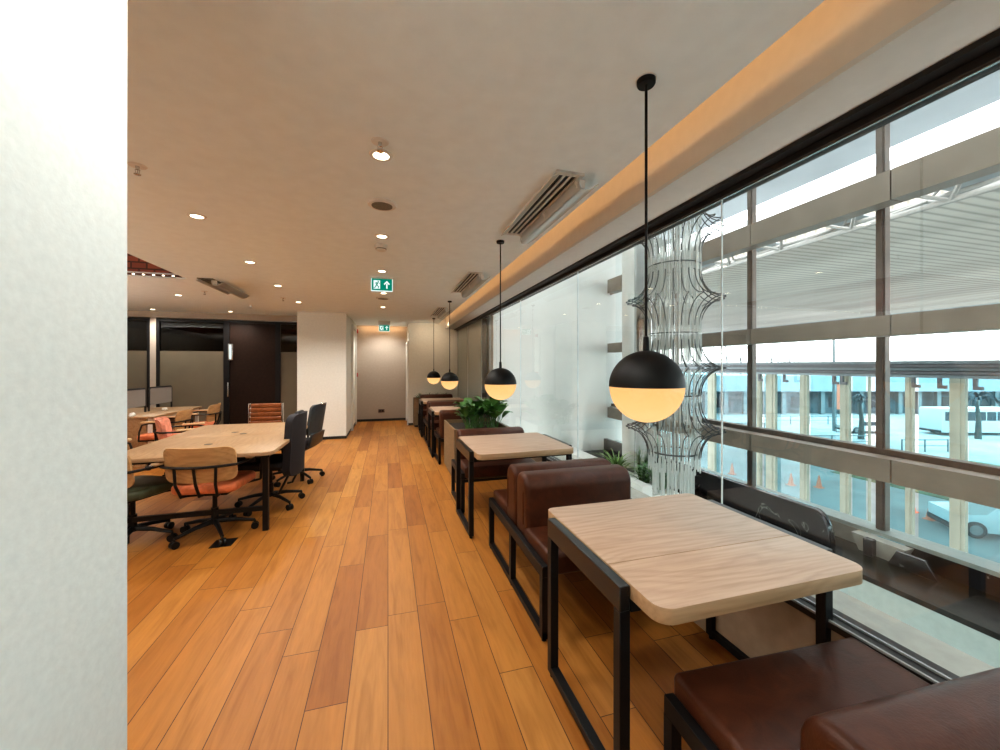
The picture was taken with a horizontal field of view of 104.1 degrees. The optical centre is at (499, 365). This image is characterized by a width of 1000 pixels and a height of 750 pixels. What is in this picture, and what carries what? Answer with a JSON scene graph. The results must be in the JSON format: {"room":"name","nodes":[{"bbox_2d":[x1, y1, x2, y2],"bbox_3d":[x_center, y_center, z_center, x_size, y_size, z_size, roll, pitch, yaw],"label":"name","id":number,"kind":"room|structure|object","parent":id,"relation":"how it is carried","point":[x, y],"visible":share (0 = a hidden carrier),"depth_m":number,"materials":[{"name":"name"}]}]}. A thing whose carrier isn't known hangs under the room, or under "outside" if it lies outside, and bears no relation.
{"room":"airport lounge","nodes":[
{"label":"airport lounge","id":0,"kind":"room"},
{"bbox_2d":[0,0,126,749],"bbox_3d":[-1.207,0.200,-1.412,2.100,2.560,3.953,0,0,-16],"label":"wall","id":1,"kind":"structure","parent":0,"point":[63,63],"depth_m":0.62,"materials":[{"name":"white paint"}]},
{"bbox_2d":[127,310,296,406],"bbox_3d":[-6.775,0.200,7.777,5.270,2.560,0.150,0,0,-16],"label":"wall partition","id":2,"kind":"structure","parent":0,"point":[152,315],"depth_m":7.81,"materials":[{"name":"beige paint"}]},
{"bbox_2d":[127,318,149,407],"bbox_3d":[-8.072,0.270,7.368,2.450,2.420,0.080,0,0,-16],"label":"window","id":3,"kind":"structure","parent":2,"relation":"in","point":[138,329],"depth_m":7.64,"materials":[{"name":"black glass"}]},
{"bbox_2d":[156,318,225,424],"bbox_3d":[-6.222,0.270,7.899,1.200,2.420,0.080,0,0,-16],"label":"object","id":4,"kind":"structure","parent":2,"relation":"in","point":[190,353],"depth_m":7.89,"materials":[{"name":"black glass"}]},
{"bbox_2d":[226,320,277,423],"bbox_3d":[-5.181,0.270,8.167,0.950,2.420,0.140,0,0,-16],"label":"door","id":5,"kind":"structure","parent":2,"relation":"in","point":[252,373],"depth_m":8.16,"materials":[{"name":"wood"}]},
{"bbox_2d":[278,322,296,421],"bbox_3d":[-4.485,0.270,8.398,0.515,2.420,0.080,0,0,-16],"label":"window","id":6,"kind":"structure","parent":2,"relation":"in","point":[287,331],"depth_m":8.37,"materials":[{"name":"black glass"}]},
{"bbox_2d":[297,311,350,437],"bbox_3d":[-3.714,0.200,8.313,0.910,2.560,0.970,0,0,-16],"label":"wall column","id":7,"kind":"structure","parent":0,"point":[323,338],"depth_m":7.88,"materials":[{"name":"white paint"}]},
{"bbox_2d":[351,319,356,430],"bbox_3d":[-3.684,0.200,9.658,0.150,2.560,1.600,0,0,-16],"label":"wall","id":8,"kind":"structure","parent":0,"point":[352,321],"depth_m":9.41,"materials":[{"name":"white paint"}]},
{"bbox_2d":[352,324,356,430],"bbox_3d":[-3.526,0.260,9.444,0.035,2.440,1.100,0,0,-16],"label":"door frame","id":9,"kind":"structure","parent":8,"relation":"attached to","point":[354,328],"depth_m":9.89,"materials":[{"name":"white paint"}]},
{"bbox_2d":[357,325,406,418],"bbox_3d":[-3.170,0.200,10.586,1.650,2.560,0.100,0,0,-16],"label":"wall","id":10,"kind":"structure","parent":0,"point":[381,355],"depth_m":10.53,"materials":[{"name":"beige paint"}]},
{"bbox_2d":[127,420,737,749],"bbox_3d":[-3.665,1.540,3.161,8.700,0.120,14.100,0,0,-16],"label":"floor","id":11,"kind":"structure","parent":0,"point":[366,615],"depth_m":2.18,"materials":[{"name":"brown wood"}]},
{"bbox_2d":[127,455,177,541],"bbox_3d":[-3.069,1.070,3.257,0.656,0.820,0.666,0,0,10],"label":"swivel armchair","id":12,"kind":"object","parent":11,"relation":"on","point":[140,487],"visible":0.42,"depth_m":3.24,"materials":[{"name":"fabric"}]},
{"bbox_2d":[127,475,172,501],"bbox_3d":[-3.066,1.022,3.274,0.500,0.075,0.490,0,0,10],"label":"seat cushion","id":13,"kind":"object","parent":12,"relation":"on","point":[145,486],"depth_m":3.23,"materials":[{"name":"fabric"}]},
{"bbox_2d":[127,406,201,467],"bbox_3d":[-6.055,1.110,6.231,1.600,0.740,1.540,0,0,-16],"label":"desk","id":14,"kind":"object","parent":11,"relation":"on","point":[133,423],"visible":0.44,"depth_m":5.73,"materials":[{"name":"brown wood"}]},
{"bbox_2d":[127,388,145,411],"bbox_3d":[-5.625,0.543,5.964,0.028,0.394,0.698,0,0,-16],"label":"screen","id":15,"kind":"object","parent":14,"relation":"on","point":[136,397],"visible":0.56,"depth_m":6.05,"materials":[{"name":"grey fabric"}]},
{"bbox_2d":[148,385,171,410],"bbox_3d":[-5.840,0.543,6.714,0.028,0.394,0.718,0,0,-16],"label":"screen","id":16,"kind":"object","parent":14,"relation":"on","point":[158,394],"visible":0.98,"depth_m":6.66,"materials":[{"name":"grey fabric"}]},
{"bbox_2d":[137,408,193,470],"bbox_3d":[-5.000,1.070,5.827,0.666,0.820,0.656,0,0,-22],"label":"swivel armchair","id":17,"kind":"object","parent":11,"relation":"on","point":[181,417],"visible":0.48,"depth_m":5.69,"materials":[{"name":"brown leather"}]},
{"bbox_2d":[137,430,178,440],"bbox_3d":[-5.016,1.022,5.820,0.490,0.075,0.500,0,0,-22],"label":"seat cushion","id":18,"kind":"object","parent":17,"relation":"on","point":[147,436],"depth_m":5.57,"materials":[{"name":"fabric"}]},
{"bbox_2d":[153,416,204,475],"bbox_3d":[-4.086,1.070,5.089,0.666,0.820,0.656,0,0,-34],"label":"swivel armchair","id":19,"kind":"object","parent":11,"relation":"on","point":[163,424],"visible":0.4,"depth_m":4.85,"materials":[{"name":"fabric"}]},
{"bbox_2d":[190,403,221,427],"bbox_3d":[-5.206,1.070,6.725,0.666,0.820,0.656,0,0,-22],"label":"swivel armchair","id":20,"kind":"object","parent":11,"relation":"on","point":[214,413],"visible":0.41,"depth_m":6.69,"materials":[{"name":"brown wood"}]},
{"bbox_2d":[190,421,215,427],"bbox_3d":[-5.222,1.022,6.718,0.490,0.075,0.500,0,0,-22],"label":"seat cushion","id":21,"kind":"object","parent":20,"relation":"on","point":[212,422],"depth_m":6.68,"materials":[{"name":"fabric"}]},
{"bbox_2d":[159,446,261,549],"bbox_3d":[-2.501,1.070,3.420,0.656,0.820,0.666,0,0,-10],"label":"swivel armchair","id":22,"kind":"object","parent":11,"relation":"on","point":[213,471],"visible":0.96,"depth_m":3.19,"materials":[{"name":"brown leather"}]},
{"bbox_2d":[171,470,255,495],"bbox_3d":[-2.505,1.022,3.437,0.500,0.075,0.490,0,0,-10],"label":"seat cushion","id":23,"kind":"object","parent":22,"relation":"on","point":[243,477],"depth_m":3.24,"materials":[{"name":"fabric"}]},
{"bbox_2d":[127,422,307,543],"bbox_3d":[-2.830,1.109,4.129,1.240,0.742,1.940,0,0,-16],"label":"meeting table","id":24,"kind":"object","parent":11,"relation":"on","point":[259,440],"visible":0.63,"depth_m":3.59,"materials":[{"name":"brown wood"}]},
{"bbox_2d":[248,403,283,478],"bbox_3d":[-3.319,1.010,5.396,0.642,0.940,0.665,0,0,-16],"label":"chair","id":25,"kind":"object","parent":11,"relation":"on","point":[267,410],"visible":0.27,"depth_m":5.66,"materials":[{"name":"leather"}]},
{"bbox_2d":[234,410,307,516],"bbox_3d":[-2.441,0.980,4.148,0.688,1.000,0.671,0,0,-10],"label":"office chair","id":26,"kind":"object","parent":11,"relation":"on","point":[290,461],"visible":0.82,"depth_m":4.03,"materials":[{"name":"grey fabric"}]},
{"bbox_2d":[238,454,282,470],"bbox_3d":[-2.459,1.015,4.144,0.480,0.070,0.480,0,0,-10],"label":"seat cushion","id":27,"kind":"object","parent":26,"relation":"on","point":[275,460],"depth_m":3.94,"materials":[{"name":"grey fabric"}]},
{"bbox_2d":[273,402,325,486],"bbox_3d":[-2.637,0.980,5.069,0.690,1.000,0.662,0,0,-3],"label":"office chair","id":28,"kind":"object","parent":11,"relation":"on","point":[316,415],"visible":0.58,"depth_m":4.98,"materials":[{"name":"grey fabric"}]},
{"bbox_2d":[279,438,318,450],"bbox_3d":[-2.661,1.015,5.067,0.480,0.070,0.480,0,0,-3],"label":"seat cushion","id":29,"kind":"object","parent":28,"relation":"on","point":[307,445],"depth_m":4.93,"materials":[{"name":"grey fabric"}]},
{"bbox_2d":[413,397,425,426],"bbox_3d":[-1.686,1.130,9.712,0.920,0.700,0.280,0,0,-16],"label":"planter box","id":30,"kind":"object","parent":11,"relation":"on","point":[415,400],"visible":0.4,"depth_m":9.48,"materials":[{"name":"brown laminate"}]},
{"bbox_2d":[418,394,452,427],"bbox_3d":[-1.489,1.080,9.243,0.846,0.800,0.650,0,0,-16],"label":"bench","id":31,"kind":"object","parent":11,"relation":"on","point":[421,395],"visible":0.28,"depth_m":9.30,"materials":[{"name":"brown leather"}]},
{"bbox_2d":[419,398,463,436],"bbox_3d":[-1.246,1.105,8.488,0.974,0.750,0.875,0,0,-16],"label":"table","id":32,"kind":"object","parent":11,"relation":"on","point":[423,401],"visible":0.55,"depth_m":8.50,"materials":[{"name":"brown wood"}]},
{"bbox_2d":[423,400,463,446],"bbox_3d":[-1.027,1.080,7.633,0.846,0.800,1.180,0,0,-16],"label":"bench","id":33,"kind":"object","parent":11,"relation":"on","point":[434,403],"visible":0.34,"depth_m":7.45,"materials":[{"name":"brown leather"}]},
{"bbox_2d":[428,406,458,457],"bbox_3d":[-0.714,1.105,6.706,0.974,0.750,0.875,0,0,-16],"label":"table","id":34,"kind":"object","parent":11,"relation":"on","point":[433,411],"visible":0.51,"depth_m":6.54,"materials":[{"name":"brown wood"}]},
{"bbox_2d":[434,409,488,464],"bbox_3d":[-0.605,1.080,6.272,0.846,0.800,0.650,0,0,-16],"label":"bench","id":35,"kind":"object","parent":11,"relation":"on","point":[443,414],"visible":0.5,"depth_m":5.96,"materials":[{"name":"brown leather"}]},
{"bbox_2d":[444,418,507,482],"bbox_3d":[-0.356,1.140,5.443,0.720,0.680,0.940,0,0,-16],"label":"planter box","id":36,"kind":"object","parent":11,"relation":"on","point":[450,426],"visible":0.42,"depth_m":5.37,"materials":[{"name":"brown laminate"}]},
{"bbox_2d":[454,399,489,427],"bbox_3d":[-0.342,0.662,5.430,0.644,0.417,0.586,0,0,-43],"label":"leafy plant","id":37,"kind":"object","parent":36,"relation":"on","point":[480,402],"visible":0.46,"depth_m":5.38,"materials":[{"name":"green plant"}]},
{"bbox_2d":[456,402,491,428],"bbox_3d":[-0.405,0.678,5.178,0.440,0.383,0.473,0,0,39],"label":"leafy plant","id":38,"kind":"object","parent":36,"relation":"on","point":[468,414],"visible":0.86,"depth_m":5.13,"materials":[{"name":"green plant"}]},
{"bbox_2d":[473,396,512,427],"bbox_3d":[-0.054,0.629,5.294,0.598,0.483,0.576,0,0,34],"label":"leafy plant","id":39,"kind":"object","parent":36,"relation":"on","point":[497,407],"visible":0.83,"depth_m":5.21,"materials":[{"name":"green plant"}]},
{"bbox_2d":[451,426,535,513],"bbox_3d":[-0.066,1.095,4.304,0.846,0.770,0.650,0,0,-16],"label":"bench","id":40,"kind":"object","parent":11,"relation":"on","point":[498,468],"visible":0.52,"depth_m":4.12,"materials":[{"name":"brown leather"}]},
{"bbox_2d":[461,458,535,478],"bbox_3d":[-0.027,1.072,4.196,0.785,0.114,0.420,0,0,-16],"label":"seat cushion","id":41,"kind":"object","parent":40,"relation":"on","point":[498,468],"depth_m":3.99,"materials":[{"name":"brown leather"}]},
{"bbox_2d":[456,432,572,538],"bbox_3d":[0.118,1.105,3.751,0.974,0.750,0.875,0,0,-17],"label":"table","id":42,"kind":"object","parent":11,"relation":"on","point":[480,448],"visible":0.8,"depth_m":3.54,"materials":[{"name":"brown wood"}]},
{"bbox_2d":[489,458,630,641],"bbox_3d":[0.474,1.090,2.753,0.846,0.780,1.180,0,0,-16],"label":"bench","id":43,"kind":"object","parent":11,"relation":"on","point":[533,488],"visible":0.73,"depth_m":2.55,"materials":[{"name":"brown leather"}]},
{"bbox_2d":[493,489,509,517],"bbox_3d":[0.376,1.072,3.120,0.785,0.114,0.420,0,0,-16],"label":"seat cushion","id":44,"kind":"object","parent":43,"relation":"on","point":[500,495],"depth_m":3.02,"materials":[{"name":"brown leather"}]},
{"bbox_2d":[525,526,580,573],"bbox_3d":[0.586,1.072,2.389,0.785,0.114,0.420,0,0,-16],"label":"seat cushion","id":45,"kind":"object","parent":43,"relation":"on","point":[536,537],"depth_m":2.22,"materials":[{"name":"brown leather"}]},
{"bbox_2d":[548,493,862,749],"bbox_3d":[0.786,1.105,1.702,0.974,0.750,0.875,0,0,-16],"label":"table","id":46,"kind":"object","parent":11,"relation":"on","point":[676,559],"visible":0.92,"depth_m":1.50,"materials":[{"name":"brown wood"}]},
{"bbox_2d":[664,637,999,749],"bbox_3d":[1.079,1.145,0.815,0.846,0.670,1.180,0,0,-13],"label":"bench","id":47,"kind":"object","parent":11,"relation":"on","point":[842,694],"visible":1,"depth_m":1.13,"materials":[{"name":"brown leather"}]},
{"bbox_2d":[407,319,457,422],"bbox_3d":[-1.694,-0.050,10.428,1.500,3.060,1.020,0,0,-16],"label":"wall","id":48,"kind":"structure","parent":0,"point":[428,342],"depth_m":9.87,"materials":[{"name":"white paint"}]},
{"bbox_2d":[406,341,408,424],"bbox_3d":[-2.426,0.430,10.196,0.035,2.100,0.900,0,0,-16],"label":"door frame","id":49,"kind":"structure","parent":48,"relation":"attached to","point":[407,342],"depth_m":9.77,"materials":[{"name":"white paint"}]},
{"bbox_2d":[127,0,824,326],"bbox_3d":[-3.886,-1.460,3.098,8.240,0.760,14.100,0,0,-16],"label":"ceiling","id":50,"kind":"structure","parent":0,"point":[259,119],"depth_m":1.74,"materials":[{"name":"paint"}]},
{"bbox_2d":[196,278,248,298],"bbox_3d":[-3.723,-1.037,5.288,0.287,0.086,1.020,0,0,-16],"label":"ceiling vent","id":51,"kind":"object","parent":50,"relation":"in","point":[222,287],"visible":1,"depth_m":5.08,"materials":[{"name":"metal"}]},
{"bbox_2d":[371,137,388,152],"bbox_3d":[-0.578,-1.058,1.878,0.084,0.051,0.084,0,0,-16],"label":"sprinkler head","id":52,"kind":"object","parent":50,"relation":"attached to","point":[380,142],"visible":1,"depth_m":1.87},
{"bbox_2d":[369,149,392,161],"bbox_3d":[-0.609,-1.077,1.996,0.120,0.006,0.120,0,0,-16],"label":"recessed light","id":53,"kind":"object","parent":50,"relation":"in","point":[386,156],"visible":0.9,"depth_m":2.00,"materials":[{"name":"white plastic"}]},
{"bbox_2d":[370,277,393,291],"bbox_3d":[-1.448,-0.998,4.786,0.280,0.164,0.060,0,0,-16],"label":"exit sign","id":54,"kind":"object","parent":50,"relation":"attached to","point":[377,283],"visible":1,"depth_m":4.77,"materials":[{"name":"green plastic"}]},
{"bbox_2d":[367,198,396,210],"bbox_3d":[-0.786,-1.072,2.600,0.190,0.016,0.190,0,0,-16],"label":"ceiling speaker","id":55,"kind":"object","parent":50,"relation":"attached to","point":[381,204],"visible":1,"depth_m":2.57,"materials":[{"name":"white plastic"}]},
{"bbox_2d":[372,202,391,209],"bbox_3d":[-0.786,-1.066,2.600,0.133,0.004,0.133,0,0,-16],"label":"grille","id":56,"kind":"object","parent":55,"relation":"attached to","point":[375,205],"depth_m":2.58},
{"bbox_2d":[441,301,457,389],"bbox_3d":[-0.835,-0.345,6.476,0.290,1.471,0.290,0,0,-16],"label":"pendant lamp","id":57,"kind":"object","parent":50,"relation":"hanging from","point":[449,380],"visible":1,"depth_m":6.39,"materials":[{"name":"black metal"}]},
{"bbox_2d":[451,271,489,297],"bbox_3d":[-0.413,-1.037,5.084,0.287,0.086,1.240,0,0,-16],"label":"ceiling vent","id":58,"kind":"object","parent":50,"relation":"in","point":[471,281],"visible":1,"depth_m":4.94,"materials":[{"name":"white metal"}]},
{"bbox_2d":[484,239,515,399],"bbox_3d":[0.004,-0.394,3.364,0.278,1.373,0.278,0,0,-16],"label":"pendant lamp","id":59,"kind":"object","parent":50,"relation":"hanging from","point":[500,383],"visible":1,"depth_m":3.27,"materials":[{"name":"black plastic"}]},
{"bbox_2d":[501,169,598,243],"bbox_3d":[0.287,-1.037,2.683,0.287,0.086,1.060,0,0,-16],"label":"ceiling vent","id":60,"kind":"object","parent":50,"relation":"in","point":[564,189],"visible":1,"depth_m":2.52,"materials":[{"name":"white plastic"}]},
{"bbox_2d":[609,72,685,422],"bbox_3d":[0.551,-0.434,1.471,0.272,1.292,0.272,0,0,-16],"label":"pendant lamp","id":61,"kind":"object","parent":50,"relation":"hanging from","point":[647,386],"visible":1,"depth_m":1.39,"materials":[{"name":"black plastic"}]},
{"bbox_2d":[445,0,942,327],"bbox_3d":[0.437,-1.430,3.731,0.100,0.940,12.930,0,0,-16],"label":"cove","id":62,"kind":"object","parent":50,"relation":"attached to","point":[835,33],"visible":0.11,"depth_m":1.62,"materials":[{"name":"paint"}]},
{"bbox_2d":[445,0,999,328],"bbox_3d":[0.581,-0.950,3.772,0.400,0.020,12.930,0,0,-16],"label":"soffit","id":63,"kind":"structure","parent":62,"relation":"attached to","point":[949,26],"depth_m":1.43,"materials":[{"name":"paint"}]},
{"bbox_2d":[486,253,621,450],"bbox_3d":[0.692,0.980,9.510,2.820,13.000,3.900,0,0,-16],"label":"wall","id":64,"kind":"structure","parent":0,"point":[548,317],"depth_m":7.65,"materials":[{"name":"white paint"}]},
{"bbox_2d":[607,123,999,577],"bbox_3d":[3.624,-1.988,3.049,0.350,7.065,10.099,0,0,-16],"label":"window","id":65,"kind":"structure","parent":64,"relation":"in","point":[978,156],"depth_m":3.60,"materials":[{"name":"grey metal"}]},
{"bbox_2d":[572,447,678,496],"bbox_3d":[1.568,1.620,6.188,0.530,0.320,2.930,0,0,-16],"label":"planter","id":66,"kind":"object","parent":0,"point":[648,489],"visible":0.23,"depth_m":4.91,"materials":[{"name":"white paint"}]},
{"bbox_2d":[596,449,646,468],"bbox_3d":[1.675,1.406,5.654,0.906,0.348,0.918,0,0,42],"label":"spiky plant","id":67,"kind":"object","parent":66,"relation":"in","point":[613,460],"visible":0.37,"depth_m":5.70,"materials":[{"name":"green plant"}]},
{"bbox_2d":[628,461,660,482],"bbox_3d":[1.953,1.452,5.296,0.585,0.256,0.597,0,0,-45],"label":"spiky plant","id":68,"kind":"object","parent":66,"relation":"in","point":[643,479],"visible":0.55,"depth_m":5.28,"materials":[{"name":"green plant"}]},
{"bbox_2d":[631,459,697,489],"bbox_3d":[2.065,1.391,5.014,0.920,0.377,0.762,0,0,34],"label":"spiky plant","id":69,"kind":"object","parent":66,"relation":"in","point":[660,483],"visible":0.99,"depth_m":4.99,"materials":[{"name":"green plant"}]},
{"bbox_2d":[531,457,843,657],"bbox_3d":[0.578,1.320,4.328,0.100,0.560,14.000,0,0,-16],"label":"wall","id":70,"kind":"structure","parent":0,"point":[776,627],"depth_m":1.82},
{"bbox_2d":[454,28,999,684],"bbox_3d":[0.696,0.050,3.815,0.175,1.980,12.950,0,0,-16],"label":"window","id":71,"kind":"structure","parent":70,"relation":"in","point":[979,59],"depth_m":1.67,"materials":[{"name":"brown metal"}]},
{"bbox_2d":[584,450,999,640],"bbox_3d":[3.317,1.710,3.033,0.650,0.040,10.000,0,0,-16],"label":"window sill","id":72,"kind":"structure","parent":0,"point":[978,610],"depth_m":2.94,"materials":[{"name":"metal"}]},
{"bbox_2d":[622,247,633,467],"bbox_3d":[2.234,-1.810,6.603,0.320,7.000,0.320,0,0,-16],"label":"round column","id":73,"kind":"structure","parent":72,"relation":"on","point":[628,255],"depth_m":6.49,"materials":[{"name":"white paint"}]},
{"bbox_2d":[634,235,658,480],"bbox_3d":[2.157,-1.810,5.749,0.340,7.000,0.340,0,0,-16],"label":"steel column","id":74,"kind":"structure","parent":72,"relation":"on","point":[640,447],"depth_m":5.62,"materials":[{"name":"metal"}]},
{"bbox_2d":[604,438,835,547],"bbox_3d":[2.560,1.535,5.542,0.080,0.310,3.960,0,0,-16],"label":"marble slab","id":75,"kind":"object","parent":72,"relation":"on","point":[805,520],"visible":0.94,"depth_m":4.35,"materials":[{"name":"stone"}]},
{"bbox_2d":[829,519,865,542],"bbox_3d":[2.835,1.618,5.798,0.090,0.145,4.380,0,0,-16],"label":"upstand","id":76,"kind":"structure","parent":72,"relation":"on","point":[841,530],"depth_m":3.81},
{"bbox_2d":[863,537,875,556],"bbox_3d":[3.297,1.615,3.480,0.060,0.150,0.070,0,0,-16],"label":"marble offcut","id":77,"kind":"object","parent":72,"relation":"on","point":[869,544],"visible":1,"depth_m":3.46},
{"bbox_2d":[851,530,913,560],"bbox_3d":[3.393,1.618,3.471,0.119,0.144,0.400,0,0,-16],"label":"stone block","id":78,"kind":"object","parent":72,"relation":"on","point":[885,549],"visible":0.7,"depth_m":3.43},
{"bbox_2d":[888,550,940,582],"bbox_3d":[3.393,1.625,3.201,0.050,0.130,0.320,0,0,-16],"label":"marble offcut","id":79,"kind":"object","parent":72,"relation":"on","point":[917,565],"visible":1,"depth_m":3.18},
{"bbox_2d":[907,546,999,597],"bbox_3d":[4.259,1.618,0.838,0.090,0.145,5.260,0,0,-16],"label":"upstand","id":80,"kind":"structure","parent":72,"relation":"on","point":[976,579],"depth_m":3.02,"materials":[{"name":"black stone"}]},
{"bbox_3d":[3.931,0.980,-2.096,2.800,13.000,0.200,0,0,-16],"label":"wall","id":81,"kind":"structure","parent":0,"visible":0},
{"bbox_2d":[838,580,999,667],"bbox_3d":[3.317,1.880,3.033,0.650,0.300,10.000,0,0,-16],"label":"slab edge","id":82,"kind":"structure","parent":81,"relation":"attached to","point":[974,643],"depth_m":2.76,"materials":[{"name":"stone"}]},
{"bbox_3d":[1.289,0.980,2.451,0.230,13.000,10.000,0,0,-16],"label":"wall","id":83,"kind":"structure","parent":0,"visible":0},
{"bbox_2d":[500,422,993,676],"bbox_3d":[1.289,1.115,2.451,0.230,0.130,10.000,0,0,-16],"label":"ledge","id":84,"kind":"object","parent":83,"relation":"attached to","point":[940,653],"visible":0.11,"depth_m":1.52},
{"bbox_3d":[2.018,-5.550,4.585,2.790,0.060,14.100,0,0,-16],"label":"window","id":85,"kind":"structure","parent":83,"relation":"in","visible":0},
{"bbox_2d":[626,212,725,488],"bbox_3d":[1.961,-2.025,4.402,1.032,6.970,1.022,0,0,-16],"label":"wire sculpture","id":86,"kind":"object","parent":85,"relation":"hanging from","point":[641,308],"visible":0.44,"depth_m":4.32,"materials":[{"name":"metal"}]},
{"label":"outside","id":87,"kind":"structure","parent":0,"visible":0},
{"bbox_2d":[659,117,999,259],"bbox_3d":[6.528,-4.420,17.481,0.400,0.400,90.000,0,0,-16],"label":"beam","id":88,"kind":"structure","parent":87,"point":[994,123],"depth_m":9.28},
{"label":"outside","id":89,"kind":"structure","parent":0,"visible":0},
{"bbox_2d":[659,189,999,337],"bbox_3d":[23.506,-5.020,27.559,29.600,0.400,120.000,0,0,-16],"label":"canopy","id":90,"kind":"object","parent":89,"point":[945,256],"visible":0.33,"depth_m":21.00,"materials":[{"name":"metal"}]},
{"bbox_2d":[659,150,999,286],"bbox_3d":[8.937,-4.535,18.152,3.800,0.890,90.039,0,0,-16],"label":"roof truss","id":91,"kind":"object","parent":90,"relation":"attached to","point":[989,183],"visible":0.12,"depth_m":11.80,"materials":[{"name":"white metal"}]},
{"bbox_2d":[662,302,999,337],"bbox_3d":[37.635,-4.745,31.616,0.600,0.150,120.000,0,0,-16],"label":"fascia","id":92,"kind":"object","parent":90,"relation":"attached to","point":[999,302],"visible":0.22,"depth_m":37.62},
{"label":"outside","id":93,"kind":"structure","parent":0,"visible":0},
{"bbox_2d":[659,70,999,247],"bbox_3d":[2.852,-4.720,16.425,5.450,0.400,90.000,0,0,-16],"label":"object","id":94,"kind":"object","parent":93,"point":[983,92],"depth_m":8.03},
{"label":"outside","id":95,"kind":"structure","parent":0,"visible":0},
{"bbox_2d":[659,413,999,562],"bbox_3d":[62.552,7.580,43.974,135.480,0.200,230.000,0,0,-16],"label":"ground","id":96,"kind":"structure","parent":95,"point":[986,449],"depth_m":28.74,"materials":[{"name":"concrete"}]},
{"bbox_2d":[708,373,716,471],"bbox_3d":[6.803,3.855,12.522,0.090,7.250,0.282,0,0,-16],"label":"pillar","id":97,"kind":"structure","parent":96,"relation":"on","point":[712,379],"depth_m":12.46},
{"bbox_2d":[708,345,745,373],"bbox_3d":[45.410,1.355,77.954,7.042,12.261,7.126,0,0,-16],"label":"tree","id":98,"kind":"object","parent":96,"relation":"on","point":[738,345],"visible":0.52,"depth_m":78.00,"materials":[{"name":"green plant"}]},
{"bbox_2d":[757,374,761,485],"bbox_3d":[7.263,3.855,10.921,0.090,7.250,0.113,0,0,-16],"label":"pillar","id":99,"kind":"structure","parent":96,"relation":"on","point":[759,383],"depth_m":10.88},
{"bbox_2d":[766,374,777,491],"bbox_3d":[7.361,3.855,10.579,0.090,7.250,0.276,0,0,-16],"label":"pillar","id":100,"kind":"structure","parent":96,"relation":"on","point":[771,379],"depth_m":10.51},
{"bbox_2d":[756,346,791,361],"bbox_3d":[61.544,1.496,87.964,7.047,11.980,7.004,0,0,-16],"label":"tree","id":101,"kind":"object","parent":96,"relation":"on","point":[770,359],"visible":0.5,"depth_m":87.70,"materials":[{"name":"green plant"}]},
{"bbox_2d":[800,375,808,501],"bbox_3d":[7.602,3.855,9.741,0.090,7.250,0.179,0,0,-16],"label":"pillar","id":102,"kind":"structure","parent":96,"relation":"on","point":[804,379],"depth_m":9.69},
{"bbox_2d":[832,340,835,430],"bbox_3d":[38.953,1.220,45.000,1.170,12.520,0.323,0,0,0],"label":"street lamp","id":103,"kind":"object","parent":96,"relation":"on","point":[833,341],"visible":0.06,"depth_m":44.91,"materials":[{"name":"metal"}]},
{"bbox_2d":[679,374,999,413],"bbox_3d":[57.231,4.480,65.250,120.000,6.000,11.500,0,0,0],"label":"terminal building","id":104,"kind":"structure","parent":96,"relation":"on","point":[734,385],"depth_m":60.40,"materials":[{"name":"concrete"}]},
{"bbox_2d":[840,376,850,514],"bbox_3d":[7.852,3.855,8.868,0.090,7.250,0.182,0,0,-16],"label":"pillar","id":105,"kind":"structure","parent":96,"relation":"on","point":[845,390],"depth_m":8.82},
{"bbox_2d":[835,418,875,433],"bbox_3d":[40.685,6.755,44.000,4.320,1.450,1.820,0,0,0],"label":"car","id":106,"kind":"object","parent":96,"relation":"on","point":[854,421],"visible":0.38,"depth_m":43.15,"materials":[{"name":"white paint"}]},
{"bbox_2d":[839,394,875,438],"bbox_3d":[36.707,5.150,40.195,3.333,4.690,4.065,0,0,28],"label":"palm tree","id":107,"kind":"object","parent":96,"relation":"on","point":[860,397],"visible":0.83,"depth_m":39.87,"materials":[{"name":"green plant"}]},
{"bbox_2d":[868,377,870,533],"bbox_3d":[7.979,3.855,8.426,0.090,7.250,0.015,0,0,-16],"label":"pillar","id":108,"kind":"structure","parent":96,"relation":"on","point":[869,378],"depth_m":8.42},
{"bbox_2d":[905,377,914,545],"bbox_3d":[8.167,3.855,7.772,0.090,7.250,0.115,0,0,-16],"label":"pillar","id":109,"kind":"structure","parent":96,"relation":"on","point":[909,391],"depth_m":7.74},
{"bbox_2d":[832,460,998,499],"bbox_3d":[41.083,7.465,-9.010,14.000,0.029,80.000,0,0,-16],"label":"verge","id":110,"kind":"structure","parent":96,"relation":"on","point":[837,472],"depth_m":24.11,"materials":[{"name":"green plant"}]},
{"bbox_2d":[949,378,967,552],"bbox_3d":[8.357,3.855,7.111,0.090,7.250,0.206,0,0,-16],"label":"pillar","id":111,"kind":"structure","parent":96,"relation":"on","point":[958,388],"depth_m":7.08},
{"bbox_2d":[919,407,999,432],"bbox_3d":[51.660,6.030,43.000,8.620,2.900,2.420,0,0,0],"label":"bus","id":112,"kind":"object","parent":96,"relation":"on","point":[932,419],"visible":0.62,"depth_m":41.85,"materials":[{"name":"white paint"}]},
{"bbox_2d":[927,501,999,538],"bbox_3d":[22.514,6.605,17.211,4.720,1.750,1.920,0,0,20],"label":"car","id":113,"kind":"object","parent":96,"relation":"on","point":[982,520],"visible":0.61,"depth_m":16.96,"materials":[{"name":"white paint"}]},
{"bbox_2d":[968,391,999,438],"bbox_3d":[49.080,5.007,39.712,3.407,4.975,3.673,0,0,42],"label":"palm tree","id":114,"kind":"object","parent":96,"relation":"on","point":[978,424],"visible":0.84,"depth_m":39.84,"materials":[{"name":"green plant"}]},
{"label":"window","id":115,"kind":"structure","parent":96,"relation":"on","visible":0},
{"bbox_2d":[679,360,999,389],"bbox_3d":[4.800,0.158,19.586,0.360,0.525,85.000,0,0,-16],"label":"beam","id":116,"kind":"structure","parent":115,"relation":"attached to","point":[975,370],"depth_m":8.29,"materials":[{"name":"metal"}]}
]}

